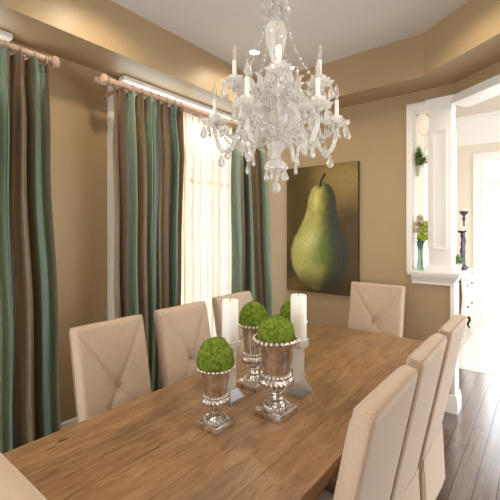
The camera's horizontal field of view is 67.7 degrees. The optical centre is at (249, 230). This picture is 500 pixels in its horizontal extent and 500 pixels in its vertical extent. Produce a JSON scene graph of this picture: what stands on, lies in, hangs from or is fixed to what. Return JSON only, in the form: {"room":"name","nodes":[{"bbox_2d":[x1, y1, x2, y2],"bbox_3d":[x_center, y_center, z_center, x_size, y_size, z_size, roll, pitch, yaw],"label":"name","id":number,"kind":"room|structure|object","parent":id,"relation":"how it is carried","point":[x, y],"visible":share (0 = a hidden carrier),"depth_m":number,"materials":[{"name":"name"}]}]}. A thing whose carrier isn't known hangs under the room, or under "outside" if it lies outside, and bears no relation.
{"room":"dining room","nodes":[
{"label":"dining room","id":0,"kind":"room"},
{"bbox_2d":[10,40,227,422],"bbox_3d":[-1.914,-0.030,2.321,0.180,3.260,6.470,0,0,38],"label":"wall","id":1,"kind":"structure","parent":0,"point":[78,104],"depth_m":2.89,"materials":[{"name":"beige paint"}]},
{"bbox_2d":[0,29,26,59],"bbox_3d":[-2.017,0.011,2.052,0.230,2.618,1.530,0,0,38],"label":"window","id":2,"kind":"structure","parent":1,"relation":"in","point":[4,35],"depth_m":2.43,"materials":[{"name":"white paint"}]},
{"bbox_2d":[0,39,59,68],"bbox_3d":[-1.912,-1.128,1.918,0.322,0.084,1.716,0,0,38],"label":"curtain rod","id":3,"kind":"object","parent":1,"relation":"attached to","point":[54,61],"visible":0.65,"depth_m":2.36,"materials":[{"name":"brown wood"}]},
{"bbox_2d":[0,40,60,453],"bbox_3d":[-1.548,0.215,2.166,0.172,2.746,0.843,0,0,37],"label":"drape","id":4,"kind":"object","parent":3,"relation":"hanging from","point":[30,411],"visible":0.87,"depth_m":2.33,"materials":[{"name":"fabric"}]},
{"bbox_2d":[61,417,78,429],"bbox_3d":[-1.900,1.521,2.176,0.020,0.158,6.260,0,0,38],"label":"baseboard","id":5,"kind":"structure","parent":1,"relation":"attached to","point":[72,421],"depth_m":2.84,"materials":[{"name":"white paint"}]},
{"bbox_2d":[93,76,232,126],"bbox_3d":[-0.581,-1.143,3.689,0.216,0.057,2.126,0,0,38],"label":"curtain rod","id":6,"kind":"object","parent":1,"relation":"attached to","point":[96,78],"visible":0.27,"depth_m":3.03,"materials":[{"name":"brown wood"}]},
{"bbox_2d":[145,98,231,337],"bbox_3d":[-0.500,0.211,3.660,0.059,2.754,1.737,0,0,38],"label":"sheer curtain","id":7,"kind":"object","parent":6,"relation":"hanging from","point":[206,213],"visible":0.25,"depth_m":3.72,"materials":[{"name":"white fabric"}]},
{"bbox_2d":[99,73,238,126],"bbox_3d":[-0.545,-1.128,3.648,0.322,0.084,2.106,0,0,38],"label":"curtain rod","id":8,"kind":"object","parent":1,"relation":"attached to","point":[104,79],"visible":0.47,"depth_m":3.08,"materials":[{"name":"brown wood"}]},
{"bbox_2d":[111,79,183,391],"bbox_3d":[-0.832,0.215,3.095,0.195,2.746,0.695,0,0,38],"label":"drape","id":9,"kind":"object","parent":8,"relation":"hanging from","point":[148,136],"visible":0.74,"depth_m":3.06,"materials":[{"name":"fabric"}]},
{"bbox_2d":[230,121,271,316],"bbox_3d":[0.010,0.215,4.103,0.200,2.746,0.600,0,0,35],"label":"drape","id":10,"kind":"object","parent":8,"relation":"hanging from","point":[250,217],"visible":0.49,"depth_m":4.08,"materials":[{"name":"fabric"}]},
{"bbox_2d":[107,75,239,319],"bbox_3d":[-0.617,0.011,3.826,0.230,2.618,1.890,0,0,38],"label":"window","id":11,"kind":"structure","parent":1,"relation":"in","point":[128,80],"depth_m":3.10,"materials":[{"name":"white paint"}]},
{"bbox_2d":[0,0,499,125],"bbox_3d":[-0.172,-1.485,0.831,4.400,0.370,6.290,0,0,38],"label":"ceiling","id":12,"kind":"structure","parent":0,"point":[104,36],"depth_m":2.95,"materials":[{"name":"beige paint"}]},
{"bbox_2d":[111,0,468,79],"bbox_3d":[-0.071,-1.700,0.878,4.900,0.080,6.490,0,0,38],"label":"ceiling","id":13,"kind":"structure","parent":0,"point":[342,28],"depth_m":2.97,"materials":[{"name":"white paint"}]},
{"bbox_2d":[248,49,260,55],"bbox_3d":[0.042,-1.655,3.458,0.124,0.008,0.124,0,0,38],"label":"recessed light","id":14,"kind":"object","parent":13,"relation":"in","point":[252,52],"visible":0.74,"depth_m":3.45,"materials":[{"name":"beige"}]},
{"bbox_2d":[200,0,350,193],"bbox_3d":[0.134,-0.926,1.917,0.729,1.468,0.761,0,0,38],"label":"chandelier","id":15,"kind":"object","parent":13,"relation":"hanging from","point":[270,120],"visible":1,"depth_m":1.85,"materials":[{"name":"clear glass"}]},
{"bbox_2d":[265,19,286,61],"bbox_3d":[0.134,-0.970,1.917,0.104,0.220,0.104,0,0,-29],"label":"glass vase","id":16,"kind":"object","parent":15,"relation":"on","point":[271,30],"depth_m":1.88,"materials":[{"name":"clear glass"}]},
{"bbox_2d":[264,84,457,393],"bbox_3d":[0.982,-0.030,4.035,2.240,3.260,0.170,0,0,38],"label":"wall","id":17,"kind":"structure","parent":0,"point":[377,128],"depth_m":3.71,"materials":[{"name":"beige paint"}]},
{"bbox_2d":[287,161,359,295],"bbox_3d":[0.773,-0.020,4.068,0.860,1.390,0.035,0,0,38],"label":"painting","id":18,"kind":"object","parent":17,"relation":"attached to","point":[323,202],"visible":0.98,"depth_m":4.03,"materials":[{"name":"paint"}]},
{"bbox_2d":[406,101,431,270],"bbox_3d":[1.618,-0.405,3.521,0.225,1.570,0.184,0,0,38],"label":"trim","id":19,"kind":"structure","parent":17,"relation":"attached to","point":[412,110],"depth_m":3.51,"materials":[{"name":"white paint"}]},
{"bbox_2d":[417,113,428,136],"bbox_3d":[1.768,-1.100,3.828,0.070,0.160,0.480,0,0,38],"label":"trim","id":20,"kind":"structure","parent":17,"relation":"attached to","point":[422,119],"depth_m":3.82,"materials":[{"name":"beige paint"}]},
{"bbox_2d":[407,268,465,285],"bbox_3d":[1.717,0.425,3.455,0.452,0.120,0.314,0,0,38],"label":"trim","id":21,"kind":"structure","parent":17,"relation":"attached to","point":[417,276],"depth_m":3.35,"materials":[{"name":"white paint"}]},
{"bbox_2d":[413,214,427,269],"bbox_3d":[1.616,0.101,3.529,0.211,0.529,0.207,0,0,38],"label":"flower vase","id":22,"kind":"object","parent":21,"relation":"on","point":[421,237],"visible":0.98,"depth_m":3.51,"materials":[{"name":"green glass"}]},
{"bbox_2d":[425,94,458,272],"bbox_3d":[1.761,-0.414,3.419,0.242,1.558,0.242,0,0,38],"label":"column","id":23,"kind":"structure","parent":21,"relation":"on","point":[442,134],"depth_m":3.34,"materials":[{"name":"white paint"}]},
{"bbox_2d":[445,389,460,414],"bbox_3d":[0.980,1.521,4.019,2.256,0.158,0.198,0,0,38],"label":"baseboard","id":24,"kind":"structure","parent":17,"relation":"attached to","point":[453,405],"depth_m":3.28,"materials":[{"name":"white paint"}]},
{"bbox_2d":[450,282,458,394],"bbox_3d":[1.841,1.035,3.356,0.040,1.130,0.194,0,0,38],"label":"trim","id":25,"kind":"structure","parent":17,"relation":"attached to","point":[454,290],"depth_m":3.29,"materials":[{"name":"white paint"}]},
{"bbox_2d":[417,113,424,263],"bbox_3d":[1.670,-0.030,3.905,0.180,3.260,0.480,0,0,38],"label":"wall niche","id":26,"kind":"object","parent":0,"point":[420,138],"depth_m":3.94,"materials":[{"name":"beige paint"}]},
{"bbox_2d":[415,145,427,176],"bbox_3d":[1.704,-0.696,3.584,0.271,0.332,0.423,0,0,38],"label":"wall planter","id":27,"kind":"object","parent":26,"relation":"attached to","point":[420,161],"visible":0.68,"depth_m":3.60,"materials":[{"name":"ceramic"}]},
{"bbox_2d":[425,150,456,263],"bbox_3d":[2.796,-0.150,5.705,0.275,3.500,3.980,0,0,38],"label":"wall","id":28,"kind":"structure","parent":0,"point":[426,151],"depth_m":5.23,"materials":[{"name":"beige paint"}]},
{"bbox_2d":[425,95,499,117],"bbox_3d":[3.860,-1.470,3.355,4.500,0.860,0.150,0,0,38],"label":"ceiling","id":29,"kind":"structure","parent":0,"point":[492,104],"depth_m":4.24,"materials":[{"name":"beige paint"}]},
{"bbox_2d":[425,110,499,149],"bbox_3d":[3.790,-1.155,3.266,4.500,0.310,0.115,0,0,38],"label":"wall","id":30,"kind":"structure","parent":29,"relation":"attached to","point":[482,127],"depth_m":4.21,"materials":[{"name":"white paint"}]},
{"bbox_2d":[436,317,499,499],"bbox_3d":[2.187,1.628,1.841,7.250,0.064,10.800,0,0,38],"label":"floor","id":31,"kind":"structure","parent":0,"point":[471,437],"depth_m":3.08,"materials":[{"name":"brown wood"}]},
{"bbox_2d":[0,452,46,499],"bbox_3d":[-0.376,1.042,1.017,0.522,1.117,0.655,0,0,38],"label":"dining chair","id":32,"kind":"object","parent":31,"relation":"on","point":[14,485],"visible":1,"depth_m":0.71,"materials":[{"name":"beige fabric"}]},
{"bbox_2d":[69,314,151,422],"bbox_3d":[-0.563,1.051,1.917,0.655,1.097,0.446,0,0,38],"label":"dining chair","id":33,"kind":"object","parent":31,"relation":"on","point":[109,360],"visible":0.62,"depth_m":2.01,"materials":[{"name":"beige fabric"}]},
{"bbox_2d":[153,301,210,386],"bbox_3d":[-0.233,1.051,2.350,0.655,1.097,0.446,0,0,38],"label":"dining chair","id":34,"kind":"object","parent":31,"relation":"on","point":[182,330],"visible":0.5,"depth_m":2.42,"materials":[{"name":"beige fabric"}]},
{"bbox_2d":[3,323,423,499],"bbox_3d":[0.213,1.220,2.049,1.005,0.760,2.640,0,0,38],"label":"dining table","id":35,"kind":"object","parent":31,"relation":"on","point":[150,446],"visible":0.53,"depth_m":1.48,"materials":[{"name":"brown wood"}]},
{"bbox_2d":[195,364,235,436],"bbox_3d":[-0.148,0.708,1.608,0.169,0.263,0.170,0,0,38],"label":"urn","id":36,"kind":"object","parent":35,"relation":"on","point":[215,396],"visible":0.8,"depth_m":1.56,"materials":[{"name":"silver metal"}]},
{"bbox_2d":[196,336,235,375],"bbox_3d":[-0.148,0.540,1.608,0.172,0.176,0.173,0,0,38],"label":"moss ball","id":37,"kind":"object","parent":36,"relation":"in","point":[215,354],"visible":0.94,"depth_m":1.56,"materials":[{"name":"green plant"}]},
{"bbox_2d":[227,339,244,406],"bbox_3d":[-0.099,0.694,1.856,0.116,0.293,0.116,0,0,38],"label":"candle holder","id":38,"kind":"object","parent":35,"relation":"on","point":[236,395],"visible":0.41,"depth_m":1.83,"materials":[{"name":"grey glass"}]},
{"bbox_2d":[222,297,237,343],"bbox_3d":[-0.099,0.443,1.856,0.082,0.229,0.082,0,0,38],"label":"pillar candle","id":39,"kind":"object","parent":38,"relation":"on","point":[229,305],"visible":0.81,"depth_m":1.82,"materials":[{"name":"beige wax"}]},
{"bbox_2d":[236,322,263,392],"bbox_3d":[0.020,0.668,2.023,0.181,0.345,0.182,0,0,38],"label":"urn","id":40,"kind":"object","parent":35,"relation":"on","point":[251,357],"visible":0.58,"depth_m":1.97,"materials":[{"name":"silver metal"}]},
{"bbox_2d":[241,328,259,354],"bbox_3d":[0.020,0.584,2.023,0.165,0.162,0.165,0,0,38],"label":"cup","id":41,"kind":"object","parent":40,"relation":"on","point":[250,348],"depth_m":1.97,"materials":[{"name":"silver metal"}]},
{"bbox_2d":[241,355,260,366],"bbox_3d":[0.020,0.698,2.023,0.137,0.066,0.137,0,0,38],"label":"bowl","id":42,"kind":"object","parent":40,"relation":"on","point":[249,360],"depth_m":1.97,"materials":[{"name":"silver metal"}]},
{"bbox_2d":[238,300,267,326],"bbox_3d":[0.020,0.462,2.023,0.174,0.174,0.176,0,0,38],"label":"moss ball","id":43,"kind":"object","parent":40,"relation":"in","point":[252,313],"visible":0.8,"depth_m":1.97,"materials":[{"name":"green plant"}]},
{"bbox_2d":[252,333,299,425],"bbox_3d":[0.119,0.662,1.713,0.219,0.357,0.221,0,0,38],"label":"urn","id":44,"kind":"object","parent":35,"relation":"on","point":[275,376],"visible":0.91,"depth_m":1.66,"materials":[{"name":"silver metal"}]},
{"bbox_2d":[256,315,294,344],"bbox_3d":[0.120,0.458,1.710,0.189,0.151,0.187,0,0,38],"label":"moss ball","id":45,"kind":"object","parent":44,"relation":"in","point":[274,329],"visible":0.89,"depth_m":1.66,"materials":[{"name":"green plant"}]},
{"bbox_2d":[258,376,293,391],"bbox_3d":[0.119,0.694,1.713,0.166,0.068,0.166,0,0,38],"label":"bowl","id":46,"kind":"object","parent":44,"relation":"on","point":[270,383],"depth_m":1.65,"materials":[{"name":"silver metal"}]},
{"bbox_2d":[258,345,293,378],"bbox_3d":[0.119,0.577,1.713,0.200,0.166,0.200,0,0,38],"label":"cup","id":47,"kind":"object","parent":44,"relation":"on","point":[275,359],"depth_m":1.65,"materials":[{"name":"silver metal"}]},
{"bbox_2d":[285,338,311,398],"bbox_3d":[0.252,0.700,1.932,0.116,0.280,0.116,0,0,38],"label":"candle holder","id":48,"kind":"object","parent":35,"relation":"on","point":[300,389],"visible":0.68,"depth_m":1.91,"materials":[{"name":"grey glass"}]},
{"bbox_2d":[291,293,306,341],"bbox_3d":[0.252,0.443,1.932,0.082,0.254,0.082,0,0,38],"label":"pillar candle","id":49,"kind":"object","parent":48,"relation":"on","point":[298,301],"visible":0.77,"depth_m":1.90,"materials":[{"name":"beige wax"}]},
{"bbox_2d":[290,320,307,375],"bbox_3d":[0.257,0.685,2.237,0.177,0.310,0.178,0,0,38],"label":"urn","id":50,"kind":"object","parent":35,"relation":"on","point":[291,365],"visible":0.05,"depth_m":2.21,"materials":[{"name":"silver metal"}]},
{"bbox_2d":[280,299,290,320],"bbox_3d":[0.257,0.495,2.236,0.175,0.181,0.175,0,0,38],"label":"moss ball","id":51,"kind":"object","parent":50,"relation":"in","point":[285,310],"visible":0.3,"depth_m":2.19,"materials":[{"name":"green plant"}]},
{"bbox_2d":[212,291,252,357],"bbox_3d":[0.090,1.051,2.809,0.655,1.097,0.446,0,0,38],"label":"dining chair","id":52,"kind":"object","parent":31,"relation":"on","point":[243,297],"visible":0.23,"depth_m":2.87,"materials":[{"name":"beige fabric"}]},
{"bbox_2d":[315,365,417,499],"bbox_3d":[0.225,1.051,1.402,0.655,1.097,0.492,0,0,38],"label":"dining chair","id":53,"kind":"object","parent":31,"relation":"on","point":[378,423],"visible":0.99,"depth_m":1.12,"materials":[{"name":"beige fabric"}]},
{"bbox_2d":[348,281,405,336],"bbox_3d":[1.014,1.046,3.277,0.527,1.108,0.655,0,0,38],"label":"dining chair","id":54,"kind":"object","parent":31,"relation":"on","point":[373,307],"visible":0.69,"depth_m":3.42,"materials":[{"name":"beige fabric"}]},
{"bbox_2d":[324,333,446,499],"bbox_3d":[0.562,1.051,1.837,0.655,1.097,0.492,0,0,38],"label":"dining chair","id":55,"kind":"object","parent":31,"relation":"on","point":[427,358],"visible":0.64,"depth_m":1.63,"materials":[{"name":"beige fabric"}]},
{"bbox_2d":[417,314,466,499],"bbox_3d":[0.904,1.051,2.261,0.655,1.097,0.492,0,0,38],"label":"dining chair","id":56,"kind":"object","parent":31,"relation":"on","point":[431,465],"visible":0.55,"depth_m":2.04,"materials":[{"name":"beige fabric"}]},
{"bbox_2d":[458,268,472,327],"bbox_3d":[3.304,1.107,5.979,0.413,0.985,0.820,0,0,38],"label":"chest","id":57,"kind":"object","parent":31,"relation":"on","point":[466,282],"visible":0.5,"depth_m":5.69,"materials":[{"name":"white paint"}]},
{"bbox_2d":[455,253,465,269],"bbox_3d":[3.176,0.466,5.707,0.312,0.297,0.323,0,0,38],"label":"potted plant","id":58,"kind":"object","parent":57,"relation":"on","point":[458,260],"visible":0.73,"depth_m":5.65,"materials":[{"name":"green plant"}]},
{"bbox_2d":[457,231,466,269],"bbox_3d":[3.369,0.305,5.928,0.150,0.620,0.150,0,0,38],"label":"candlestick","id":59,"kind":"object","parent":57,"relation":"on","point":[460,232],"visible":0.86,"depth_m":5.91,"materials":[{"name":"purple paint"}]},
{"bbox_2d":[459,211,468,268],"bbox_3d":[3.531,0.145,6.157,0.150,0.940,0.150,0,0,38],"label":"candlestick","id":60,"kind":"object","parent":57,"relation":"on","point":[463,213],"visible":0.59,"depth_m":6.13,"materials":[{"name":"purple paint"}]},
{"bbox_2d":[453,61,499,93],"bbox_3d":[2.229,-1.403,1.972,0.170,0.515,2.885,0,0,-15],"label":"wall","id":61,"kind":"structure","parent":0,"point":[492,70],"depth_m":3.04,"materials":[{"name":"beige paint"}]},
{"bbox_2d":[450,74,499,106],"bbox_3d":[2.219,-1.155,2.005,0.212,0.070,2.755,0,0,-15],"label":"trim","id":62,"kind":"structure","parent":61,"relation":"attached to","point":[489,88],"depth_m":3.08,"materials":[{"name":"white paint"}]},
{"bbox_2d":[457,141,499,316],"bbox_3d":[5.686,-0.150,5.812,4.680,3.500,0.170,0,0,38],"label":"wall","id":63,"kind":"structure","parent":0,"point":[465,153],"depth_m":6.97,"materials":[{"name":"beige paint"}]},
{"bbox_2d":[473,151,499,318],"bbox_3d":[4.620,0.085,6.584,1.170,3.030,0.180,0,0,38],"label":"door","id":64,"kind":"structure","parent":63,"relation":"in","point":[488,309],"depth_m":6.85,"materials":[{"name":"white paint"}]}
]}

